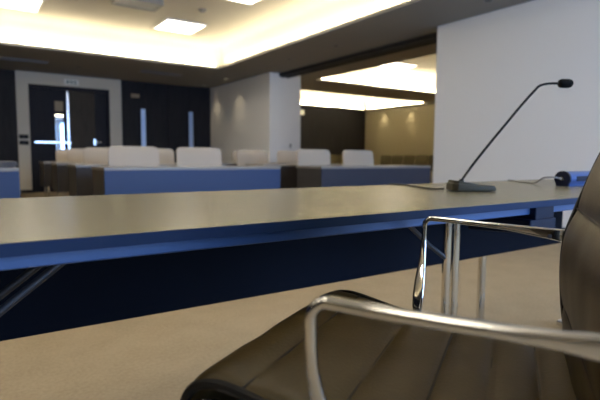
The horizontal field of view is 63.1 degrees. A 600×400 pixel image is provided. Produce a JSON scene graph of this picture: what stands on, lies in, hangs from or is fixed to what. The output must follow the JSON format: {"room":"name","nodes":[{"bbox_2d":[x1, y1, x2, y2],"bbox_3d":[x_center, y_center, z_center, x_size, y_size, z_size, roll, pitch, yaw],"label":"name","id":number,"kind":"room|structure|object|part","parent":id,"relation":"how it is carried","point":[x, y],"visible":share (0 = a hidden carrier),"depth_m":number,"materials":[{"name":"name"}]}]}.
{"room":"conference room","nodes":[
{"label":"conference room","id":0,"kind":"room"},
{"bbox_2d":[0,69,210,192],"bbox_3d":[-6.701,-1.690,10.048,10.370,3.150,0.260,-3,6,-34],"label":"wall","id":1,"kind":"structure","parent":0,"point":[167,107],"depth_m":11.62,"materials":[{"name":"black paint"}]},
{"bbox_2d":[19,134,28,138],"bbox_3d":[-5.916,-1.359,10.459,0.180,0.090,0.018,-3,6,-34],"label":"switch plate","id":2,"kind":"object","parent":1,"relation":"attached to","point":[21,136],"visible":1,"depth_m":10.46,"materials":[{"name":"black plastic"}]},
{"bbox_2d":[19,140,28,144],"bbox_3d":[-5.917,-1.230,10.471,0.180,0.090,0.018,-3,6,-34],"label":"switch plate","id":3,"kind":"object","parent":1,"relation":"attached to","point":[21,142],"visible":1,"depth_m":10.46,"materials":[{"name":"black plastic"}]},
{"bbox_2d":[21,190,31,192],"bbox_3d":[-5.125,-0.226,11.110,2.140,0.070,0.012,-3,6,-34],"label":"baseboard","id":4,"kind":"structure","parent":1,"relation":"attached to","point":[22,191],"depth_m":10.56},
{"bbox_2d":[55,101,62,110],"bbox_3d":[-5.391,-2.093,10.912,0.170,0.220,0.017,-3,6,-34],"label":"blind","id":5,"kind":"object","parent":1,"relation":"attached to","point":[58,104],"depth_m":10.91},
{"bbox_2d":[64,79,78,85],"bbox_3d":[-5.102,-2.626,10.892,0.300,0.120,0.032,-3,6,-34],"label":"exit sign","id":6,"kind":"object","parent":1,"relation":"attached to","point":[66,81],"visible":1,"depth_m":10.88,"materials":[{"name":"white plastic"}]},
{"bbox_2d":[131,94,138,97],"bbox_3d":[-3.947,-2.497,11.694,0.200,0.090,0.014,-3,6,-34],"label":"wall plate","id":7,"kind":"object","parent":1,"relation":"attached to","point":[132,95],"visible":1,"depth_m":11.69,"materials":[{"name":"brown"}]},
{"bbox_2d":[141,109,145,145],"bbox_3d":[-3.804,-1.711,11.847,0.110,0.980,0.056,-3,6,-34],"label":"window","id":8,"kind":"structure","parent":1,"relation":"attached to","point":[143,115],"depth_m":11.82,"materials":[{"name":"glass"}]},
{"bbox_2d":[189,112,192,146],"bbox_3d":[-2.804,-1.788,12.524,0.110,0.930,0.056,-3,6,-34],"label":"door pull","id":9,"kind":"object","parent":1,"relation":"attached to","point":[190,113],"visible":0.77,"depth_m":12.50,"materials":[{"name":"silver metal"}]},
{"bbox_3d":[-5.258,-1.375,11.181,1.660,2.345,0.070,-3,6,-34],"label":"lining","id":10,"kind":"object","parent":1,"relation":"attached to","visible":0},
{"bbox_2d":[28,84,110,192],"bbox_3d":[-5.193,-1.366,11.087,1.660,2.345,0.200,-3,6,-34],"label":"door","id":11,"kind":"structure","parent":10,"relation":"attached to","point":[79,118],"depth_m":10.95,"materials":[{"name":"black laminate"}]},
{"bbox_3d":[-5.238,-1.315,11.049,0.050,2.230,0.100,-3,6,-34],"label":"post","id":12,"kind":"part","parent":11,"relation":"part of","materials":[{"name":"silver metal"}]},
{"bbox_2d":[0,0,407,66],"bbox_3d":[-2.202,-2.398,3.364,8.830,0.490,10.860,-3,6,-34],"label":"ceiling","id":13,"kind":"structure","parent":0,"point":[234,31],"depth_m":8.21,"materials":[{"name":"grey paint"}]},
{"bbox_2d":[0,0,43,12],"bbox_3d":[-4.252,-2.944,7.252,0.720,0.030,0.730,-3,6,-34],"label":"recessed light","id":14,"kind":"object","parent":13,"relation":"in","point":[24,5],"visible":1,"depth_m":7.36,"materials":[{"name":"white plastic"}]},
{"bbox_2d":[111,0,163,11],"bbox_3d":[-2.373,-2.889,7.128,0.640,0.090,0.400,-3,6,-34],"label":"ceiling vent","id":15,"kind":"object","parent":13,"relation":"in","point":[146,5],"visible":1,"depth_m":7.13,"materials":[{"name":"grey plastic"}]},
{"bbox_2d":[152,17,206,34],"bbox_3d":[-2.111,-3.043,8.563,0.720,0.030,0.750,-3,6,-34],"label":"recessed light","id":16,"kind":"object","parent":13,"relation":"in","point":[167,24],"visible":1,"depth_m":8.53,"materials":[{"name":"white plastic"}]},
{"bbox_2d":[156,20,203,33],"bbox_3d":[-2.111,-3.045,8.563,0.660,0.018,0.690,-3,6,-34],"label":"diffuser","id":17,"kind":"object","parent":16,"relation":"attached to","point":[178,26],"depth_m":8.53,"materials":[{"name":"white plastic"}]},
{"bbox_2d":[198,8,206,12],"bbox_3d":[-1.524,-2.948,7.619,0.140,0.045,0.140,-3,6,-34],"label":"smoke detector","id":18,"kind":"object","parent":13,"relation":"attached to","point":[201,10],"visible":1,"depth_m":7.58,"materials":[{"name":"grey plastic"}]},
{"bbox_2d":[228,0,259,4],"bbox_3d":[-0.810,-2.877,6.771,0.720,0.030,0.750,-3,6,-34],"label":"recessed light","id":19,"kind":"object","parent":13,"relation":"in","point":[249,2],"visible":1,"depth_m":7.13,"materials":[{"name":"white plastic"}]},
{"bbox_2d":[235,0,256,3],"bbox_3d":[-0.810,-2.878,6.771,0.660,0.018,0.690,-3,6,-34],"label":"diffuser","id":20,"kind":"object","parent":19,"relation":"attached to","point":[239,1],"depth_m":7.14,"materials":[{"name":"white plastic"}]},
{"bbox_2d":[210,72,300,162],"bbox_3d":[-1.790,-1.890,12.744,0.790,3.150,5.230,-3,6,-34],"label":"wall","id":21,"kind":"structure","parent":0,"point":[263,111],"depth_m":10.80,"materials":[{"name":"white paint"}]},
{"bbox_2d":[0,0,532,110],"bbox_3d":[0.100,-2.390,6.565,17.750,0.050,17.450,-3,6,-34],"label":"ceiling","id":22,"kind":"structure","parent":0,"point":[409,19],"depth_m":8.92,"materials":[{"name":"grey paint"}]},
{"bbox_2d":[0,57,48,63],"bbox_3d":[-5.233,-2.627,9.180,0.900,0.012,0.240,-3,6,-34],"label":"ceiling vent","id":23,"kind":"object","parent":22,"relation":"in","point":[1,58],"visible":1,"depth_m":9.18,"materials":[{"name":"grey plastic"}]},
{"bbox_2d":[7,41,208,65],"bbox_3d":[-5.202,-2.571,7.760,8.350,0.025,0.040,-3,6,-34],"label":"recessed light","id":24,"kind":"object","parent":22,"relation":"in","point":[7,41],"visible":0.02,"depth_m":8.89,"materials":[{"name":"white"}]},
{"bbox_2d":[138,70,182,75],"bbox_3d":[-3.001,-2.727,10.518,0.900,0.012,0.240,-3,6,-34],"label":"ceiling vent","id":25,"kind":"object","parent":22,"relation":"in","point":[140,71],"visible":1,"depth_m":10.51,"materials":[{"name":"grey plastic"}]},
{"bbox_2d":[279,32,436,77],"bbox_3d":[0.921,-2.498,8.668,0.280,0.090,4.440,-3,6,-34],"label":"track","id":26,"kind":"object","parent":22,"relation":"attached to","point":[428,39],"visible":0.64,"depth_m":8.23,"materials":[{"name":"black metal"}]},
{"bbox_2d":[0,192,561,399],"bbox_3d":[0.080,0.275,6.798,18.150,0.100,17.850,-3,6,-34],"label":"floor","id":27,"kind":"structure","parent":0,"point":[155,356],"depth_m":2.29,"materials":[{"name":"beige carpet"}]},
{"bbox_2d":[0,167,19,198],"bbox_3d":[-2.962,0.138,3.394,1.750,0.720,0.500,-3,6,-34],"label":"desk","id":28,"kind":"object","parent":27,"relation":"on","point":[9,177],"visible":0.47,"depth_m":3.62,"materials":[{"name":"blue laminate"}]},
{"bbox_3d":[-2.375,-0.255,3.723,0.343,0.016,0.240,-3,6,-31],"label":"folder","id":29,"kind":"object","parent":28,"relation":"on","visible":0},
{"bbox_2d":[0,164,17,165],"bbox_3d":[-2.362,-0.272,3.730,0.343,0.016,0.240,-3,6,-34],"label":"folder","id":30,"kind":"object","parent":29,"relation":"on","point":[0,164],"visible":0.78,"depth_m":3.69,"materials":[{"name":"grey"}]},
{"bbox_2d":[0,161,15,163],"bbox_3d":[-2.375,-0.287,3.720,0.343,0.016,0.240,-3,6,-38],"label":"folder","id":31,"kind":"object","parent":30,"relation":"on","point":[1,162],"visible":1,"depth_m":3.70,"materials":[{"name":"grey"}]},
{"bbox_2d":[39,162,67,196],"bbox_3d":[-3.155,-0.247,7.785,1.700,0.720,0.500,-3,6,-34],"label":"desk","id":32,"kind":"object","parent":27,"relation":"on","point":[45,167],"visible":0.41,"depth_m":7.14,"materials":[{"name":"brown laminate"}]},
{"bbox_3d":[-3.839,-0.378,7.306,0.036,0.335,0.456,-3,6,-34],"label":"panel","id":33,"kind":"part","parent":32,"relation":"part of","materials":[{"name":"brown wood"}]},
{"bbox_3d":[-3.019,-0.396,7.574,1.696,0.335,0.018,-3,6,-34],"label":"panel","id":34,"kind":"part","parent":32,"relation":"part of","materials":[{"name":"brown wood"}]},
{"bbox_2d":[56,149,67,195],"bbox_3d":[-3.625,-0.363,7.934,0.530,0.921,0.594,-3,6,-34],"label":"chair","id":35,"kind":"object","parent":27,"relation":"on","point":[61,154],"visible":0.09,"depth_m":7.98,"materials":[{"name":"white leather"}]},
{"bbox_3d":[-3.757,-0.626,8.107,0.530,0.430,0.120,-3,6,-34],"label":"backrest","id":36,"kind":"part","parent":35,"relation":"part of","materials":[{"name":"beige leather"}]},
{"bbox_2d":[67,148,83,162],"bbox_3d":[-3.005,-0.280,7.029,0.530,0.921,0.594,-3,6,-34],"label":"chair","id":37,"kind":"object","parent":27,"relation":"on","point":[75,155],"visible":0.1,"depth_m":7.09,"materials":[{"name":"white leather"}]},
{"bbox_2d":[83,147,107,163],"bbox_3d":[-2.345,-0.190,6.056,0.530,0.921,0.594,-3,6,-34],"label":"chair","id":38,"kind":"object","parent":27,"relation":"on","point":[91,155],"visible":0.13,"depth_m":6.14,"materials":[{"name":"white leather"}]},
{"bbox_2d":[51,163,176,196],"bbox_3d":[-2.450,-0.152,6.757,1.700,0.720,0.500,-3,6,-34],"label":"desk","id":39,"kind":"object","parent":27,"relation":"on","point":[60,181],"visible":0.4,"depth_m":6.11,"materials":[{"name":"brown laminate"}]},
{"bbox_3d":[-3.134,-0.283,6.278,0.036,0.335,0.456,-3,6,-34],"label":"panel","id":40,"kind":"part","parent":39,"relation":"part of","materials":[{"name":"brown wood"}]},
{"bbox_3d":[-2.315,-0.301,6.546,1.696,0.335,0.018,-3,6,-34],"label":"panel","id":41,"kind":"part","parent":39,"relation":"part of","materials":[{"name":"brown wood"}]},
{"bbox_2d":[108,146,159,165],"bbox_3d":[-1.633,-0.095,5.032,0.530,0.921,0.594,-3,6,-35],"label":"chair","id":42,"kind":"object","parent":27,"relation":"on","point":[117,155],"visible":0.32,"depth_m":5.19,"materials":[{"name":"beige leather"}]},
{"bbox_2d":[67,164,225,195],"bbox_3d":[-1.746,-0.057,5.728,1.700,0.720,0.500,-3,6,-34],"label":"desk","id":43,"kind":"object","parent":27,"relation":"on","point":[79,175],"visible":0.27,"depth_m":5.10,"materials":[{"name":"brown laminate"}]},
{"bbox_3d":[-2.429,-0.188,5.250,0.036,0.335,0.456,-3,6,-34],"label":"panel","id":44,"kind":"part","parent":43,"relation":"part of","materials":[{"name":"brown wood"}]},
{"bbox_3d":[-1.610,-0.205,5.518,1.696,0.335,0.018,-3,6,-34],"label":"panel","id":45,"kind":"part","parent":43,"relation":"part of","materials":[{"name":"brown wood"}]},
{"bbox_2d":[157,148,174,163],"bbox_3d":[-1.828,-0.217,6.407,0.530,0.921,0.594,-3,6,-34],"label":"chair","id":46,"kind":"object","parent":27,"relation":"on","point":[166,156],"visible":0.09,"depth_m":6.65,"materials":[{"name":"white leather"}]},
{"bbox_2d":[91,166,280,194],"bbox_3d":[-1.041,0.038,4.700,1.700,0.720,0.500,-3,6,-34],"label":"desk","id":47,"kind":"object","parent":27,"relation":"on","point":[107,180],"visible":0.48,"depth_m":4.39,"materials":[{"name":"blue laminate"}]},
{"bbox_3d":[-1.725,-0.093,4.222,0.036,0.335,0.456,-3,6,-34],"label":"panel","id":48,"kind":"part","parent":47,"relation":"part of","materials":[{"name":"brown wood"}]},
{"bbox_2d":[176,147,221,165],"bbox_3d":[-1.036,-0.126,5.439,0.530,0.921,0.594,-3,6,-32],"label":"chair","id":49,"kind":"object","parent":27,"relation":"on","point":[185,156],"visible":0.3,"depth_m":5.60,"materials":[{"name":"white leather"}]},
{"bbox_2d":[232,151,236,162],"bbox_3d":[-0.845,-0.398,8.559,0.530,0.921,0.594,-3,6,-34],"label":"chair","id":50,"kind":"object","parent":27,"relation":"on","point":[234,155],"visible":0.09,"depth_m":8.57,"materials":[{"name":"white leather"}]},
{"bbox_2d":[222,163,277,165],"bbox_3d":[-0.604,-0.248,8.013,1.730,0.720,0.500,-3,6,-34],"label":"desk","id":51,"kind":"object","parent":27,"relation":"on","point":[226,164],"visible":0.02,"depth_m":7.39,"materials":[{"name":"grey laminate"}]},
{"bbox_2d":[236,150,267,165],"bbox_3d":[-0.590,-0.281,7.249,0.530,0.921,0.594,-3,6,-35],"label":"chair","id":52,"kind":"object","parent":27,"relation":"on","point":[244,157],"visible":0.3,"depth_m":7.41,"materials":[{"name":"white leather"}]},
{"bbox_2d":[277,151,296,163],"bbox_3d":[-0.009,-0.311,7.644,0.530,0.921,0.594,-3,6,-32],"label":"chair","id":53,"kind":"object","parent":27,"relation":"on","point":[283,157],"visible":0.19,"depth_m":7.76,"materials":[{"name":"white leather"}]},
{"bbox_2d":[0,179,583,340],"bbox_3d":[0.359,0.335,1.420,2.880,0.720,0.660,-3,6,-34],"label":"conference table","id":54,"kind":"object","parent":27,"relation":"on","point":[67,262],"visible":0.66,"depth_m":1.14,"materials":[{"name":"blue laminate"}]},
{"bbox_3d":[0.373,0.004,1.374,2.760,0.020,0.560,-3,6,-34],"label":"frame rail","id":55,"kind":"part","parent":54,"relation":"part of","materials":[{"name":"blue metal"}]},
{"bbox_2d":[389,79,573,190],"bbox_3d":[0.496,-0.194,1.479,0.558,0.326,0.223,4,6,32],"label":"desk microphone","id":56,"kind":"object","parent":54,"relation":"on","point":[453,185],"visible":1,"depth_m":1.41,"materials":[{"name":"grey"}]},
{"bbox_3d":[0.768,0.290,2.061,0.060,0.704,0.060,-3,6,-34],"label":"post","id":57,"kind":"part","parent":54,"relation":"part of","materials":[{"name":"silver metal"}]},
{"bbox_2d":[508,171,589,186],"bbox_3d":[0.913,-0.091,1.901,0.278,0.054,0.369,-3,6,-37],"label":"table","id":58,"kind":"object","parent":54,"relation":"on","point":[562,178],"visible":0.84,"depth_m":1.72,"materials":[{"name":"blue"}]},
{"bbox_2d":[245,164,342,188],"bbox_3d":[0.100,-0.153,6.984,1.730,0.720,0.500,-3,6,-34],"label":"desk","id":59,"kind":"object","parent":27,"relation":"on","point":[288,172],"visible":0.08,"depth_m":6.49,"materials":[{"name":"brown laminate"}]},
{"bbox_3d":[0.236,-0.302,6.774,1.726,0.335,0.018,-3,6,-34],"label":"panel","id":60,"kind":"part","parent":59,"relation":"part of","materials":[{"name":"brown wood"}]},
{"bbox_2d":[296,149,330,165],"bbox_3d":[0.310,-0.180,6.173,0.530,0.921,0.594,-3,6,-36],"label":"chair","id":61,"kind":"object","parent":27,"relation":"on","point":[305,157],"visible":0.3,"depth_m":6.33,"materials":[{"name":"white leather"}]},
{"bbox_2d":[330,155,337,163],"bbox_3d":[1.296,-1.173,17.614,0.530,0.921,0.594,-3,6,-34],"label":"banquet chair","id":62,"kind":"object","parent":27,"relation":"on","point":[333,158],"visible":0.23,"depth_m":17.82,"materials":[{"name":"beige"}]},
{"bbox_2d":[339,155,342,163],"bbox_3d":[1.775,-1.198,17.940,0.530,0.921,0.594,-3,6,-34],"label":"banquet chair","id":63,"kind":"object","parent":27,"relation":"on","point":[340,156],"visible":0.2,"depth_m":17.99,"materials":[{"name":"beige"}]},
{"bbox_2d":[342,150,373,164],"bbox_3d":[0.927,-0.213,6.593,0.530,0.921,0.594,-3,6,-33],"label":"chair","id":64,"kind":"object","parent":27,"relation":"on","point":[350,157],"visible":0.26,"depth_m":6.76,"materials":[{"name":"white leather"}]},
{"bbox_2d":[296,165,430,187],"bbox_3d":[0.805,-0.058,5.956,1.730,0.720,0.500,-3,6,-34],"label":"desk","id":65,"kind":"object","parent":27,"relation":"on","point":[310,176],"visible":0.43,"depth_m":5.59,"materials":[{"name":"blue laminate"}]},
{"bbox_3d":[0.109,-0.189,5.470,0.036,0.335,0.456,-3,6,-34],"label":"panel","id":66,"kind":"part","parent":65,"relation":"part of","materials":[{"name":"brown wood"}]},
{"bbox_3d":[0.940,-0.207,5.746,1.726,0.335,0.018,-3,6,-34],"label":"panel","id":67,"kind":"part","parent":65,"relation":"part of","materials":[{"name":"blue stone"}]},
{"bbox_2d":[380,155,391,164],"bbox_3d":[2.946,-1.165,17.655,0.594,0.921,0.530,-3,6,-34],"label":"banquet chair","id":68,"kind":"object","parent":27,"relation":"on","point":[385,159],"visible":0.52,"depth_m":17.76,"materials":[{"name":"brown fabric"}]},
{"bbox_2d":[180,152,599,399],"bbox_3d":[0.167,0.234,0.612,0.639,1.060,0.610,3,5,23],"label":"armchair","id":69,"kind":"object","parent":27,"relation":"on","point":[343,344],"visible":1,"depth_m":0.58,"materials":[{"name":"brown leather"}]},
{"bbox_3d":[0.070,0.249,0.424,0.395,0.088,0.014,3,5,23],"label":"rail","id":70,"kind":"part","parent":69,"relation":"part of","materials":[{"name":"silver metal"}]},
{"bbox_3d":[0.143,0.217,0.623,0.413,0.094,0.418,3,5,23],"label":"seat","id":71,"kind":"part","parent":69,"relation":"part of","materials":[{"name":"brown leather"}]},
{"bbox_3d":[0.133,0.163,0.351,0.272,0.176,0.057,3,5,23],"label":"armrest","id":72,"kind":"part","parent":69,"relation":"part of","materials":[{"name":"silver metal"}]},
{"bbox_3d":[0.337,0.123,0.827,0.280,0.176,0.065,3,5,23],"label":"armrest","id":73,"kind":"part","parent":69,"relation":"part of","materials":[{"name":"silver metal"}]},
{"bbox_3d":[0.376,-0.006,0.503,0.155,0.560,0.418,3,5,23],"label":"backrest","id":74,"kind":"part","parent":69,"relation":"part of","materials":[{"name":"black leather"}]},
{"bbox_2d":[391,155,402,164],"bbox_3d":[3.262,-1.122,17.195,0.594,0.921,0.530,-3,6,-34],"label":"banquet chair","id":75,"kind":"object","parent":27,"relation":"on","point":[396,159],"visible":0.48,"depth_m":17.30,"materials":[{"name":"beige fabric"}]},
{"bbox_2d":[403,155,415,164],"bbox_3d":[3.578,-1.080,16.734,0.594,0.921,0.530,-3,6,-34],"label":"banquet chair","id":76,"kind":"object","parent":27,"relation":"on","point":[407,159],"visible":0.45,"depth_m":16.84,"materials":[{"name":"black metal"}]},
{"bbox_2d":[415,155,427,165],"bbox_3d":[3.893,-1.037,16.274,0.594,0.921,0.530,-3,6,-34],"label":"banquet chair","id":77,"kind":"object","parent":27,"relation":"on","point":[421,160],"visible":0.43,"depth_m":16.38,"materials":[{"name":"black metal"}]},
{"bbox_2d":[428,155,433,170],"bbox_3d":[4.209,-0.994,15.813,0.594,0.921,0.530,-3,6,-34],"label":"banquet chair","id":78,"kind":"object","parent":27,"relation":"on","point":[430,158],"visible":0.22,"depth_m":16.04,"materials":[{"name":"black metal"}]},
{"bbox_2d":[300,106,364,163],"bbox_3d":[-0.273,-2.255,17.051,6.590,3.150,0.200,-3,6,-34],"label":"wall","id":79,"kind":"structure","parent":0,"point":[336,131],"depth_m":17.91,"materials":[{"name":"brown paint"}]},
{"bbox_2d":[301,54,436,108],"bbox_3d":[3.459,-3.096,11.822,6.250,0.490,12.500,-3,6,-34],"label":"ceiling","id":80,"kind":"structure","parent":0,"point":[422,77],"depth_m":13.27,"materials":[{"name":"grey paint"}]},
{"bbox_2d":[378,62,417,69],"bbox_3d":[2.415,-3.317,12.077,0.750,0.030,0.650,-3,6,-34],"label":"recessed light","id":81,"kind":"object","parent":80,"relation":"in","point":[398,65],"visible":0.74,"depth_m":12.08,"materials":[{"name":"white plastic"}]},
{"bbox_2d":[380,63,413,68],"bbox_3d":[2.415,-3.319,12.077,0.690,0.018,0.590,-3,6,-34],"label":"diffuser","id":82,"kind":"object","parent":81,"relation":"attached to","point":[394,65],"depth_m":12.10,"materials":[{"name":"white plastic"}]},
{"bbox_2d":[365,104,434,182],"bbox_3d":[7.506,-1.730,11.700,0.200,3.150,17.450,-3,6,-34],"label":"wall","id":83,"kind":"structure","parent":0,"point":[409,130],"depth_m":17.25,"materials":[{"name":"beige paint"}]},
{"bbox_2d":[433,0,599,227],"bbox_3d":[4.379,-1.058,3.741,0.790,3.150,7.780,-3,6,-34],"label":"wall","id":84,"kind":"structure","parent":0,"point":[488,64],"depth_m":5.69,"materials":[{"name":"white paint"}]}
]}

